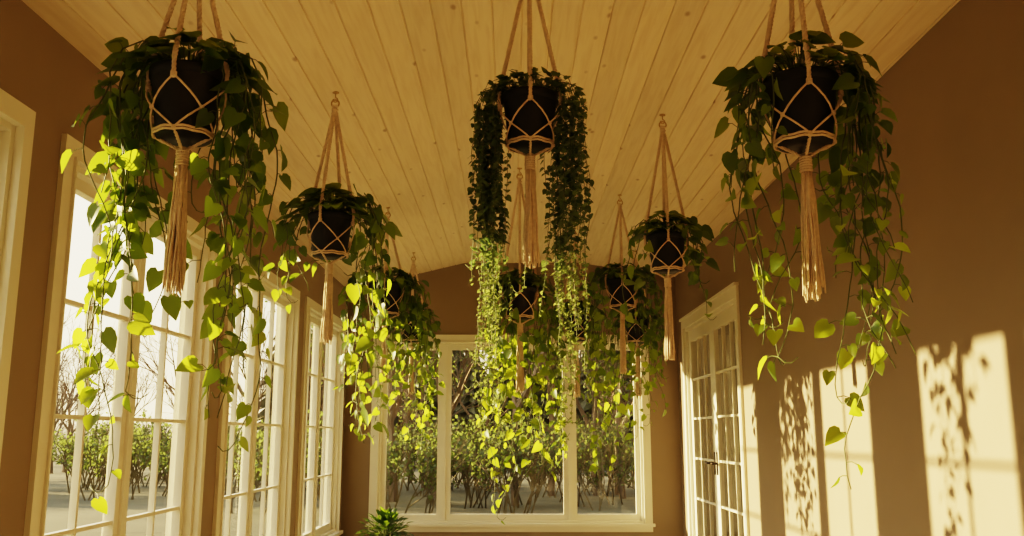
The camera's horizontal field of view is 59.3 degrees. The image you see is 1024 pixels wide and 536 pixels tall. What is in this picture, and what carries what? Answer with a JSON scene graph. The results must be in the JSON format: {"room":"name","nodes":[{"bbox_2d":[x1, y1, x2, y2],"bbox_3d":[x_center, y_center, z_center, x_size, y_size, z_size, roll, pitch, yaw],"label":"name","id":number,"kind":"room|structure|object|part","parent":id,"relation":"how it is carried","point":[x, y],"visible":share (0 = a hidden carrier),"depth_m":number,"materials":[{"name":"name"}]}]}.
{"room":"sunroom","nodes":[
{"label":"sunroom","id":0,"kind":"room"},
{"bbox_2d":[0,0,347,535],"bbox_3d":[-1.870,0.324,4.212,0.140,3.400,11.200,0,-11,0],"label":"wall","id":1,"kind":"structure","parent":0,"point":[39,67],"depth_m":3.47,"materials":[{"name":"beige paint"}]},
{"bbox_2d":[0,88,35,463],"bbox_3d":[-1.840,0.343,2.220,0.200,2.235,1.950,0,-11,0],"label":"window frame","id":2,"kind":"structure","parent":1,"relation":"attached to","point":[12,110],"depth_m":3.21,"materials":[{"name":"beige paint"}]},
{"bbox_2d":[23,134,217,535],"bbox_3d":[-1.770,0.734,4.324,0.060,2.235,1.930,0,-11,0],"label":"window frame","id":3,"kind":"structure","parent":1,"relation":"attached to","point":[41,453],"depth_m":3.52,"materials":[{"name":"beige paint"}]},
{"bbox_2d":[44,166,208,535],"bbox_3d":[-1.870,0.734,4.324,0.140,2.065,1.720,0,-11,0],"label":"window","id":4,"kind":"structure","parent":1,"relation":"in","point":[116,494],"depth_m":4.65,"materials":[{"name":"beige paint"}]},
{"bbox_2d":[212,245,299,535],"bbox_3d":[-1.770,1.126,6.438,0.060,2.235,1.910,0,-11,0],"label":"window frame","id":5,"kind":"structure","parent":1,"relation":"attached to","point":[217,525],"depth_m":5.71,"materials":[{"name":"beige paint"}]},
{"bbox_2d":[224,267,294,535],"bbox_3d":[-1.870,1.126,6.438,0.140,2.065,1.700,0,-11,0],"label":"window","id":6,"kind":"structure","parent":1,"relation":"in","point":[247,468],"depth_m":6.87,"materials":[{"name":"beige paint"}]},
{"bbox_2d":[295,296,345,535],"bbox_3d":[-1.770,1.515,8.537,0.060,2.235,1.900,0,-11,0],"label":"window frame","id":7,"kind":"structure","parent":1,"relation":"attached to","point":[310,304],"depth_m":7.78,"materials":[{"name":"beige paint"}]},
{"bbox_2d":[301,310,341,535],"bbox_3d":[-1.870,1.515,8.537,0.140,2.065,1.690,0,-11,0],"label":"window","id":8,"kind":"structure","parent":1,"relation":"in","point":[314,426],"depth_m":8.89,"materials":[{"name":"beige paint"}]},
{"bbox_2d":[22,0,959,286],"bbox_3d":[0.000,-0.914,4.441,3.880,0.347,11.200,0,-11,0],"label":"ceiling","id":9,"kind":"structure","parent":0,"point":[408,76],"depth_m":4.72,"materials":[{"name":"brown wood"}]},
{"bbox_2d":[58,0,290,513],"bbox_3d":[-1.057,-0.234,2.894,0.646,1.977,0.528,0,-11,0],"label":"planter","id":10,"kind":"object","parent":9,"relation":"hanging from","point":[184,98],"visible":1,"depth_m":2.87,"materials":[{"name":"plant"}]},
{"bbox_3d":[-1.060,-0.525,2.925,0.238,0.224,0.238,0,-11,0],"label":"pot","id":11,"kind":"part","parent":10,"relation":"part of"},
{"bbox_2d":[263,91,402,444],"bbox_3d":[-0.902,-0.021,4.620,0.684,1.827,0.526,0,-11,0],"label":"planter","id":12,"kind":"object","parent":9,"relation":"hanging from","point":[330,224],"visible":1,"depth_m":4.56,"materials":[{"name":"plant"}]},
{"bbox_3d":[-0.930,-0.162,4.607,0.232,0.218,0.232,0,-11,0],"label":"pot","id":13,"kind":"part","parent":12,"relation":"part of","materials":[{"name":"black ceramic"}]},
{"bbox_2d":[333,207,437,441],"bbox_3d":[-0.966,0.424,6.983,0.780,1.815,0.615,0,-11,0],"label":"planter","id":14,"kind":"object","parent":9,"relation":"hanging from","point":[398,296],"visible":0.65,"depth_m":6.95,"materials":[{"name":"plant"}]},
{"bbox_3d":[-0.980,0.246,6.972,0.263,0.247,0.263,0,-11,0],"label":"pot","id":15,"kind":"part","parent":14,"relation":"part of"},
{"bbox_2d":[378,252,444,455],"bbox_3d":[-0.970,0.816,8.704,0.670,1.964,0.523,8,-13,-36],"label":"planter","id":16,"kind":"object","parent":9,"relation":"hanging from","point":[397,376],"visible":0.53,"depth_m":8.71,"materials":[{"name":"plant"}]},
{"bbox_3d":[-0.970,0.604,8.736,0.242,0.228,0.242,0,-11,0],"label":"pot","id":17,"kind":"part","parent":16,"relation":"part of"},
{"bbox_2d":[476,168,566,524],"bbox_3d":[0.060,0.513,6.263,0.632,2.474,0.541,0,-11,0],"label":"planter","id":18,"kind":"object","parent":9,"relation":"hanging from","point":[522,309],"visible":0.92,"depth_m":6.21,"materials":[{"name":"plant"}]},
{"bbox_3d":[0.055,0.246,6.260,0.232,0.218,0.232,0,-11,0],"label":"pot","id":19,"kind":"part","parent":18,"relation":"part of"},
{"bbox_2d":[464,0,594,441],"bbox_3d":[0.068,-0.318,3.359,0.480,1.899,0.376,1,-11,-3],"label":"planter","id":20,"kind":"object","parent":9,"relation":"hanging from","point":[531,126],"visible":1,"depth_m":3.30,"materials":[{"name":"plant"}]},
{"bbox_3d":[0.067,-0.545,3.366,0.214,0.201,0.214,0,-11,0],"label":"pot","id":21,"kind":"part","parent":20,"relation":"part of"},
{"bbox_2d":[535,228,620,477],"bbox_3d":[0.604,0.738,8.115,0.762,2.241,0.509,-6,-12,29],"label":"planter","id":22,"kind":"object","parent":9,"relation":"hanging from","point":[601,371],"visible":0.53,"depth_m":8.06,"materials":[{"name":"plant"}]},
{"bbox_3d":[0.580,0.543,8.137,0.242,0.228,0.242,0,-11,0],"label":"pot","id":23,"kind":"part","parent":22,"relation":"part of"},
{"bbox_2d":[573,194,664,422],"bbox_3d":[0.838,0.305,6.952,0.736,1.784,0.561,0,-11,0],"label":"planter","id":24,"kind":"object","parent":9,"relation":"hanging from","point":[611,278],"visible":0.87,"depth_m":6.93,"materials":[{"name":"plant"}]},
{"bbox_3d":[0.850,0.201,6.950,0.232,0.218,0.232,0,-11,0],"label":"pot","id":25,"kind":"part","parent":24,"relation":"part of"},
{"bbox_2d":[603,246,668,439],"bbox_3d":[1.200,0.716,8.668,0.701,1.859,0.560,0,-11,0],"label":"planter","id":26,"kind":"object","parent":9,"relation":"hanging from","point":[634,337],"visible":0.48,"depth_m":8.57,"materials":[{"name":"plant"}]},
{"bbox_3d":[1.200,0.605,8.634,0.242,0.228,0.242,0,-11,0],"label":"pot","id":27,"kind":"part","parent":26,"relation":"part of","materials":[{"name":"black ceramic"}]},
{"bbox_2d":[620,114,719,360],"bbox_3d":[0.887,-0.186,5.190,0.520,1.449,0.464,-6,-12,31],"label":"planter","id":28,"kind":"object","parent":9,"relation":"hanging from","point":[666,240],"visible":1,"depth_m":5.11,"materials":[{"name":"plant"}]},
{"bbox_3d":[0.886,-0.082,5.151,0.226,0.213,0.226,0,-11,0],"label":"pot","id":29,"kind":"part","parent":28,"relation":"part of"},
{"bbox_2d":[712,0,916,488],"bbox_3d":[0.960,-0.312,2.925,0.623,2.008,0.479,0,-11,0],"label":"planter","id":30,"kind":"object","parent":9,"relation":"hanging from","point":[802,101],"visible":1,"depth_m":2.88,"materials":[{"name":"plant"}]},
{"bbox_3d":[0.950,-0.507,2.942,0.238,0.224,0.238,0,-11,0],"label":"pot","id":31,"kind":"part","parent":30,"relation":"part of","materials":[{"name":"black ceramic"}]},
{"bbox_2d":[341,262,682,535],"bbox_3d":[0.000,1.358,9.787,3.880,3.400,0.140,0,-11,0],"label":"wall","id":32,"kind":"structure","parent":0,"point":[453,298],"depth_m":9.69,"materials":[{"name":"brown paint"}]},
{"bbox_2d":[377,343,644,522],"bbox_3d":[-0.015,1.764,9.711,2.820,1.905,0.140,0,-11,0],"label":"window","id":33,"kind":"structure","parent":32,"relation":"in","point":[445,362],"depth_m":9.61,"materials":[{"name":"beige paint"}]},
{"bbox_2d":[366,335,655,531],"bbox_3d":[-0.015,1.745,9.613,3.030,2.075,0.060,0,-11,0],"label":"window frame","id":34,"kind":"structure","parent":32,"relation":"attached to","point":[648,526],"depth_m":9.47,"materials":[{"name":"beige paint"}]},
{"bbox_2d":[700,321,743,535],"bbox_3d":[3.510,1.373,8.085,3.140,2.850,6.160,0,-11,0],"label":"glass pane","id":35,"kind":"structure","parent":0,"point":[731,426],"depth_m":11.02,"materials":[{"name":"glass"}]},
{"bbox_2d":[675,0,1023,535],"bbox_3d":[1.870,0.324,4.212,0.140,3.400,11.200,0,-11,0],"label":"wall","id":36,"kind":"structure","parent":0,"point":[937,442],"depth_m":3.96,"materials":[{"name":"beige paint"}]},
{"bbox_2d":[679,282,749,535],"bbox_3d":[1.850,1.530,8.097,0.180,2.445,2.390,0,-11,0],"label":"door frame","id":37,"kind":"structure","parent":36,"relation":"attached to","point":[731,292],"depth_m":8.68,"materials":[{"name":"beige paint"}]},
{"bbox_2d":[688,306,742,535],"bbox_3d":[1.814,1.596,8.085,0.116,2.291,2.124,0,-11,0],"label":"door leaves","id":38,"kind":"structure","parent":36,"relation":"in","point":[710,327],"depth_m":8.13,"materials":[{"name":"beige paint"}]},
{"bbox_3d":[1.793,1.749,8.056,0.074,0.200,0.301,0,-11,0],"label":"handles","id":39,"kind":"part","parent":38,"relation":"part of","materials":[{"name":"metal"}]},
{"bbox_3d":[0.000,2.044,3.892,3.880,0.100,11.480,0,-11,0],"label":"floor","id":40,"kind":"structure","parent":0,"visible":0},
{"bbox_2d":[355,506,413,535],"bbox_3d":[-1.221,2.588,8.666,0.583,0.572,0.572,0,-11,0],"label":"floor plant","id":41,"kind":"object","parent":40,"relation":"on","point":[385,518],"visible":1,"depth_m":8.65,"materials":[{"name":"green plant"}]},
{"label":"outside","id":42,"kind":"structure","parent":0,"visible":0},
{"bbox_2d":[44,445,635,535],"bbox_3d":[0.000,9.066,39.001,240.000,0.500,200.000,0,-11,0],"label":"lawn","id":43,"kind":"structure","parent":42,"point":[57,512],"depth_m":20.70,"materials":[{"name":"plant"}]},
{"bbox_2d":[50,299,633,505],"bbox_3d":[-15.052,4.755,41.394,63.975,8.876,23.380,-9,-14,39],"label":"treeline","id":44,"kind":"object","parent":43,"relation":"on","point":[394,412],"visible":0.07,"depth_m":25.57,"materials":[{"name":"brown plant"}]},
{"bbox_2d":[51,403,634,513],"bbox_3d":[-9.609,5.040,25.429,37.643,2.485,16.220,-2,-11,10],"label":"hedge","id":45,"kind":"object","parent":43,"relation":"on","point":[467,456],"visible":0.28,"depth_m":19.62,"materials":[{"name":"green plant"}]},
{"bbox_2d":[257,330,633,465],"bbox_3d":[1.804,6.041,48.858,30.928,9.042,18.287,0,-11,0],"label":"grove","id":46,"kind":"object","parent":43,"relation":"on","point":[466,400],"visible":0.05,"depth_m":43.24,"materials":[{"name":"bark"},{"name":"twig"}]}
]}

